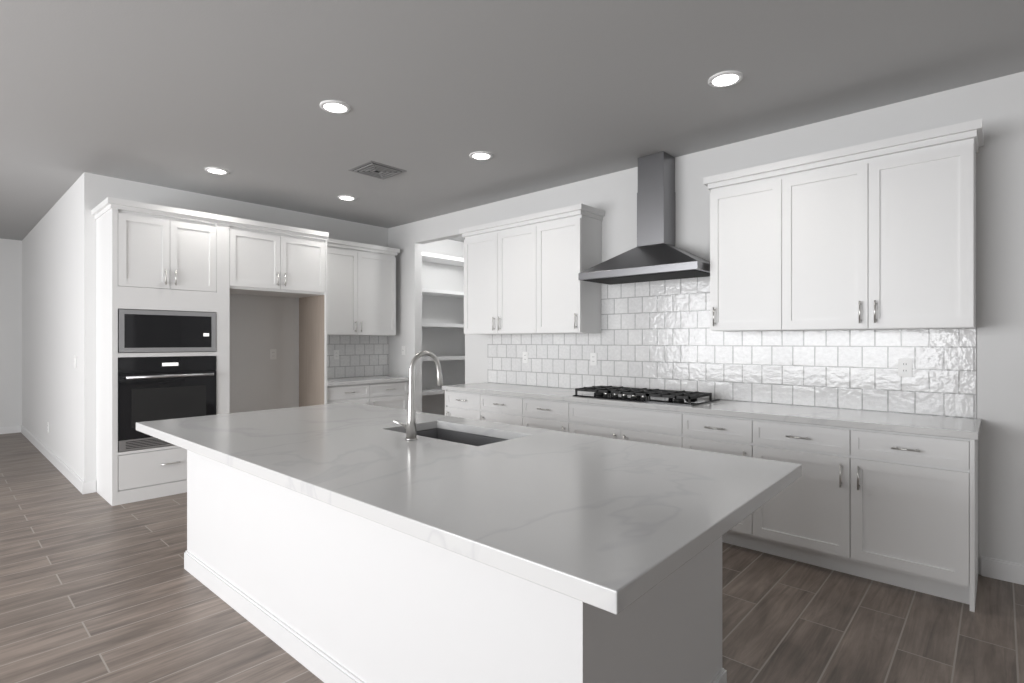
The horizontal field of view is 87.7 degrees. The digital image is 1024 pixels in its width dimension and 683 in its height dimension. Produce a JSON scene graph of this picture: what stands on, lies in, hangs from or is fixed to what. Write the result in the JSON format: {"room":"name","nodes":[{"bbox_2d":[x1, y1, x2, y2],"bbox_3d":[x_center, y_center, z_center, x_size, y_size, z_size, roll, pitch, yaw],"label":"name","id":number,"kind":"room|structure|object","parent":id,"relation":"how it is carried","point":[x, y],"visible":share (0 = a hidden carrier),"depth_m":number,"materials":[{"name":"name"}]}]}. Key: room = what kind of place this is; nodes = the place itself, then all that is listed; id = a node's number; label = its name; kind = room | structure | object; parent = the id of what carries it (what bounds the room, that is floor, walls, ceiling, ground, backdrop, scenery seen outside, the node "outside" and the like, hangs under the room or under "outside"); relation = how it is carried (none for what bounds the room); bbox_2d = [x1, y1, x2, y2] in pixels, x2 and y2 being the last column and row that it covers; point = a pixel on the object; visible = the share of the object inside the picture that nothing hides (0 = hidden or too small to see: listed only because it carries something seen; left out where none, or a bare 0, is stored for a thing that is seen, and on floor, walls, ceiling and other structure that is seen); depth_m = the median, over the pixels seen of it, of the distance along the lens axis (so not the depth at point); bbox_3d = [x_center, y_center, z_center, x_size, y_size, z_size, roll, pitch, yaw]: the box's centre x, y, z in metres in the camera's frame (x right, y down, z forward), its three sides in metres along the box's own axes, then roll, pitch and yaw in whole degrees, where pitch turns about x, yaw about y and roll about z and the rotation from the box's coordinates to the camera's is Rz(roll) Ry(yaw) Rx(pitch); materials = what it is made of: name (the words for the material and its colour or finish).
{"room":"kitchen","nodes":[
{"label":"kitchen","id":0,"kind":"room"},
{"bbox_2d":[0,238,21,426],"bbox_3d":[-9.494,-0.080,6.455,0.120,3.000,5.250,0,0,42],"label":"wall","id":1,"kind":"structure","parent":0,"point":[10,332],"depth_m":8.25,"materials":[{"name":"white paint"}]},
{"bbox_2d":[0,426,20,433],"bbox_3d":[-9.408,1.367,6.448,0.014,0.105,5.116,0,0,42],"label":"baseboard","id":2,"kind":"structure","parent":1,"relation":"attached to","point":[10,429],"depth_m":8.24,"materials":[{"name":"white paint"}]},
{"bbox_2d":[22,172,464,481],"bbox_3d":[-4.161,-0.080,8.485,5.000,3.000,4.950,0,0,42],"label":"wall","id":3,"kind":"structure","parent":0,"point":[58,295],"depth_m":6.16,"materials":[{"name":"white paint"}]},
{"bbox_2d":[21,425,95,493],"bbox_3d":[-5.804,1.361,6.682,5.014,0.117,0.099,0,0,42],"label":"baseboard","id":4,"kind":"structure","parent":3,"relation":"attached to","point":[74,479],"depth_m":5.74,"materials":[{"name":"white paint"}]},
{"bbox_2d":[270,349,276,358],"bbox_3d":[-2.802,0.150,6.257,0.010,0.120,0.074,0,0,42],"label":"electrical outlet","id":5,"kind":"object","parent":3,"relation":"attached to","point":[273,353],"visible":1,"depth_m":6.26,"materials":[{"name":"white plastic"}]},
{"bbox_2d":[327,335,388,378],"bbox_3d":[-2.151,0.195,6.968,0.009,0.548,1.262,0,0,42],"label":"backsplash","id":6,"kind":"structure","parent":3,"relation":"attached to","point":[361,356],"depth_m":7.07,"materials":[{"name":"tile"}]},
{"bbox_2d":[333,350,338,358],"bbox_3d":[-2.254,0.170,6.840,0.010,0.120,0.074,0,0,42],"label":"electrical outlet","id":7,"kind":"object","parent":6,"relation":"attached to","point":[335,354],"visible":1,"depth_m":6.83,"materials":[{"name":"white plastic"}]},
{"bbox_2d":[327,238,399,335],"bbox_3d":[-2.039,-0.657,6.812,0.384,1.155,1.182,0,0,42],"label":"upper cabinet","id":8,"kind":"object","parent":3,"relation":"attached to","point":[361,289],"visible":0.83,"depth_m":6.72,"materials":[{"name":"white paint"}]},
{"bbox_2d":[0,432,1023,682],"bbox_3d":[-2.030,1.445,3.054,15.720,0.050,10.320,0,0,42],"label":"floor","id":9,"kind":"structure","parent":0,"point":[96,588],"depth_m":2.75,"materials":[{"name":"brown wood"}]},
{"bbox_2d":[92,197,230,505],"bbox_3d":[-3.366,0.092,5.142,0.684,2.655,0.986,0,0,42],"label":"tall cabinet","id":10,"kind":"object","parent":9,"relation":"on","point":[149,256],"visible":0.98,"depth_m":4.86,"materials":[{"name":"white paint"}]},
{"bbox_2d":[118,309,215,352],"bbox_3d":[-3.382,-0.092,5.127,0.626,0.377,0.778,0,0,42],"label":"built-in microwave","id":11,"kind":"object","parent":10,"relation":"in","point":[156,331],"visible":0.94,"depth_m":4.89,"materials":[{"name":"black glass"}]},
{"bbox_2d":[118,356,215,451],"bbox_3d":[-3.356,0.551,5.103,0.696,0.815,0.778,0,0,42],"label":"built-in oven","id":12,"kind":"object","parent":10,"relation":"in","point":[160,388],"visible":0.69,"depth_m":4.84,"materials":[{"name":"black glass"}]},
{"bbox_2d":[230,217,328,406],"bbox_3d":[-2.681,0.092,5.890,0.684,2.655,1.042,0,0,42],"label":"tall cabinet","id":13,"kind":"object","parent":9,"relation":"on","point":[271,259],"visible":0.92,"depth_m":5.84,"materials":[{"name":"white paint"}]},
{"bbox_2d":[327,381,407,409],"bbox_3d":[-1.952,0.965,6.708,0.654,0.910,1.146,0,0,42],"label":"base cabinet","id":14,"kind":"object","parent":9,"relation":"on","point":[394,395],"visible":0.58,"depth_m":6.56,"materials":[{"name":"white paint"}]},
{"bbox_2d":[327,376,408,385],"bbox_3d":[-1.942,0.490,6.719,0.653,0.040,1.176,0,0,42],"label":"countertop","id":15,"kind":"structure","parent":14,"relation":"on","point":[354,380],"depth_m":6.59,"materials":[{"name":"stone"}]},
{"bbox_2d":[184,428,726,682],"bbox_3d":[-0.594,0.965,2.737,2.976,0.910,1.026,0,0,41],"label":"kitchen island","id":16,"kind":"object","parent":9,"relation":"on","point":[324,592],"visible":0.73,"depth_m":1.96,"materials":[{"name":"white paint"}]},
{"bbox_2d":[136,402,801,613],"bbox_3d":[-0.532,0.487,2.542,3.140,0.045,1.370,0,0,41],"label":"island countertop","id":17,"kind":"structure","parent":16,"relation":"on","point":[614,526],"depth_m":1.75,"materials":[{"name":"stone"}]},
{"bbox_2d":[393,351,442,439],"bbox_3d":[-0.450,0.254,2.604,0.109,0.420,0.247,0,0,41],"label":"faucet","id":18,"kind":"object","parent":17,"relation":"on","point":[410,428],"visible":1,"depth_m":2.53,"materials":[{"name":"silver metal"}]},
{"bbox_2d":[417,428,505,445],"bbox_3d":[-0.296,0.624,2.751,0.736,0.223,0.401,0,0,41],"label":"undermount sink","id":19,"kind":"object","parent":17,"relation":"in","point":[460,437],"visible":0.04,"depth_m":3.01,"materials":[{"name":"grey metal"}]},
{"bbox_2d":[445,390,977,611],"bbox_3d":[1.052,0.965,4.449,4.260,0.910,0.654,0,0,42],"label":"base cabinet","id":20,"kind":"object","parent":9,"relation":"on","point":[898,509],"depth_m":3.21,"materials":[{"name":"white paint"}]},
{"bbox_2d":[442,382,980,439],"bbox_3d":[1.054,0.490,4.448,4.285,0.040,0.653,0,0,42],"label":"countertop","id":21,"kind":"structure","parent":20,"relation":"on","point":[952,427],"depth_m":3.53,"materials":[{"name":"stone"}]},
{"bbox_2d":[573,386,719,405],"bbox_3d":[1.092,0.433,4.418,1.060,0.071,0.530,0,0,42],"label":"cooktop","id":22,"kind":"object","parent":21,"relation":"on","point":[683,397],"visible":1,"depth_m":4.23,"materials":[{"name":"black metal"}]},
{"bbox_2d":[0,0,1023,241],"bbox_3d":[-2.030,-1.605,3.054,15.720,0.050,10.320,0,0,42],"label":"ceiling","id":23,"kind":"structure","parent":0,"point":[531,96],"depth_m":3.28,"materials":[{"name":"grey paint"}]},
{"bbox_2d":[205,167,228,174],"bbox_3d":[-2.728,-1.574,4.927,0.196,0.010,0.196,0,0,42],"label":"recessed light","id":24,"kind":"object","parent":23,"relation":"in","point":[215,170],"visible":0.98,"depth_m":4.91,"materials":[{"name":"white paint"}]},
{"bbox_2d":[320,100,349,113],"bbox_3d":[-1.190,-1.574,3.586,0.196,0.010,0.196,0,0,42],"label":"recessed light","id":25,"kind":"object","parent":23,"relation":"in","point":[335,107],"visible":1,"depth_m":3.58,"materials":[{"name":"white paint"}]},
{"bbox_2d":[338,195,355,200],"bbox_3d":[-1.813,-1.574,5.852,0.196,0.010,0.196,0,0,42],"label":"recessed light","id":26,"kind":"object","parent":23,"relation":"in","point":[346,197],"visible":1,"depth_m":5.83,"materials":[{"name":"white paint"}]},
{"bbox_2d":[348,161,405,179],"bbox_3d":[-1.241,-1.572,4.921,0.380,0.014,0.380,0,0,42],"label":"ceiling vent","id":27,"kind":"object","parent":23,"relation":"in","point":[377,170],"visible":1,"depth_m":4.88,"materials":[{"name":"white metal"}]},
{"bbox_2d":[470,151,492,159],"bbox_3d":[-0.261,-1.574,4.526,0.196,0.010,0.196,0,0,42],"label":"recessed light","id":28,"kind":"object","parent":23,"relation":"in","point":[480,155],"visible":1,"depth_m":4.51,"materials":[{"name":"white paint"}]},
{"bbox_2d":[708,71,742,87],"bbox_3d":[1.283,-1.574,3.206,0.196,0.010,0.196,0,0,42],"label":"recessed light","id":29,"kind":"object","parent":23,"relation":"in","point":[724,79],"visible":1,"depth_m":3.20,"materials":[{"name":"white paint"}]},
{"bbox_2d":[388,71,1023,584],"bbox_3d":[2.217,-0.080,3.900,10.600,3.000,0.134,0,0,42],"label":"wall","id":30,"kind":"structure","parent":0,"point":[996,105],"depth_m":3.89,"materials":[{"name":"white paint"}]},
{"bbox_2d":[523,352,527,362],"bbox_3d":[0.142,0.170,5.706,0.074,0.120,0.010,0,0,42],"label":"electrical outlet","id":31,"kind":"object","parent":30,"relation":"attached to","point":[525,357],"visible":1,"depth_m":5.70,"materials":[{"name":"white plastic"}]},
{"bbox_2d":[459,203,604,334],"bbox_3d":[0.148,-0.657,5.461,1.632,1.155,0.384,0,0,42],"label":"upper cabinet","id":32,"kind":"object","parent":30,"relation":"attached to","point":[521,274],"visible":0.98,"depth_m":5.18,"materials":[{"name":"white paint"}]},
{"bbox_2d":[590,353,596,365],"bbox_3d":[0.784,0.170,5.118,0.074,0.120,0.010,0,0,42],"label":"electrical outlet","id":33,"kind":"object","parent":30,"relation":"attached to","point":[593,358],"visible":1,"depth_m":5.12,"materials":[{"name":"white plastic"}]},
{"bbox_2d":[578,151,709,284],"bbox_3d":[1.142,-1.054,4.473,1.070,1.048,0.498,0,0,42],"label":"range hood","id":34,"kind":"object","parent":30,"relation":"attached to","point":[655,254],"visible":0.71,"depth_m":4.46,"materials":[{"name":"silver metal"}]},
{"bbox_2d":[703,119,983,331],"bbox_3d":[2.152,-0.657,3.625,1.577,1.155,0.384,0,0,42],"label":"upper cabinet","id":35,"kind":"object","parent":30,"relation":"attached to","point":[878,235],"visible":1,"depth_m":3.40,"materials":[{"name":"white paint"}]},
{"bbox_2d":[898,358,911,376],"bbox_3d":[2.568,0.170,3.483,0.074,0.120,0.010,0,0,42],"label":"electrical outlet","id":36,"kind":"object","parent":30,"relation":"attached to","point":[904,367],"visible":1,"depth_m":3.48,"materials":[{"name":"white plastic"}]},
{"bbox_3d":[1.426,-0.080,6.737,5.600,3.000,0.220,0,0,43],"label":"wall","id":37,"kind":"structure","parent":0,"visible":0},
{"bbox_2d":[422,252,464,395],"bbox_3d":[-1.170,-0.245,7.751,0.397,1.990,0.960,0,0,42],"label":"shelf","id":38,"kind":"object","parent":37,"relation":"attached to","point":[441,259],"visible":0.1,"depth_m":7.61,"materials":[{"name":"white paint"}]}
]}

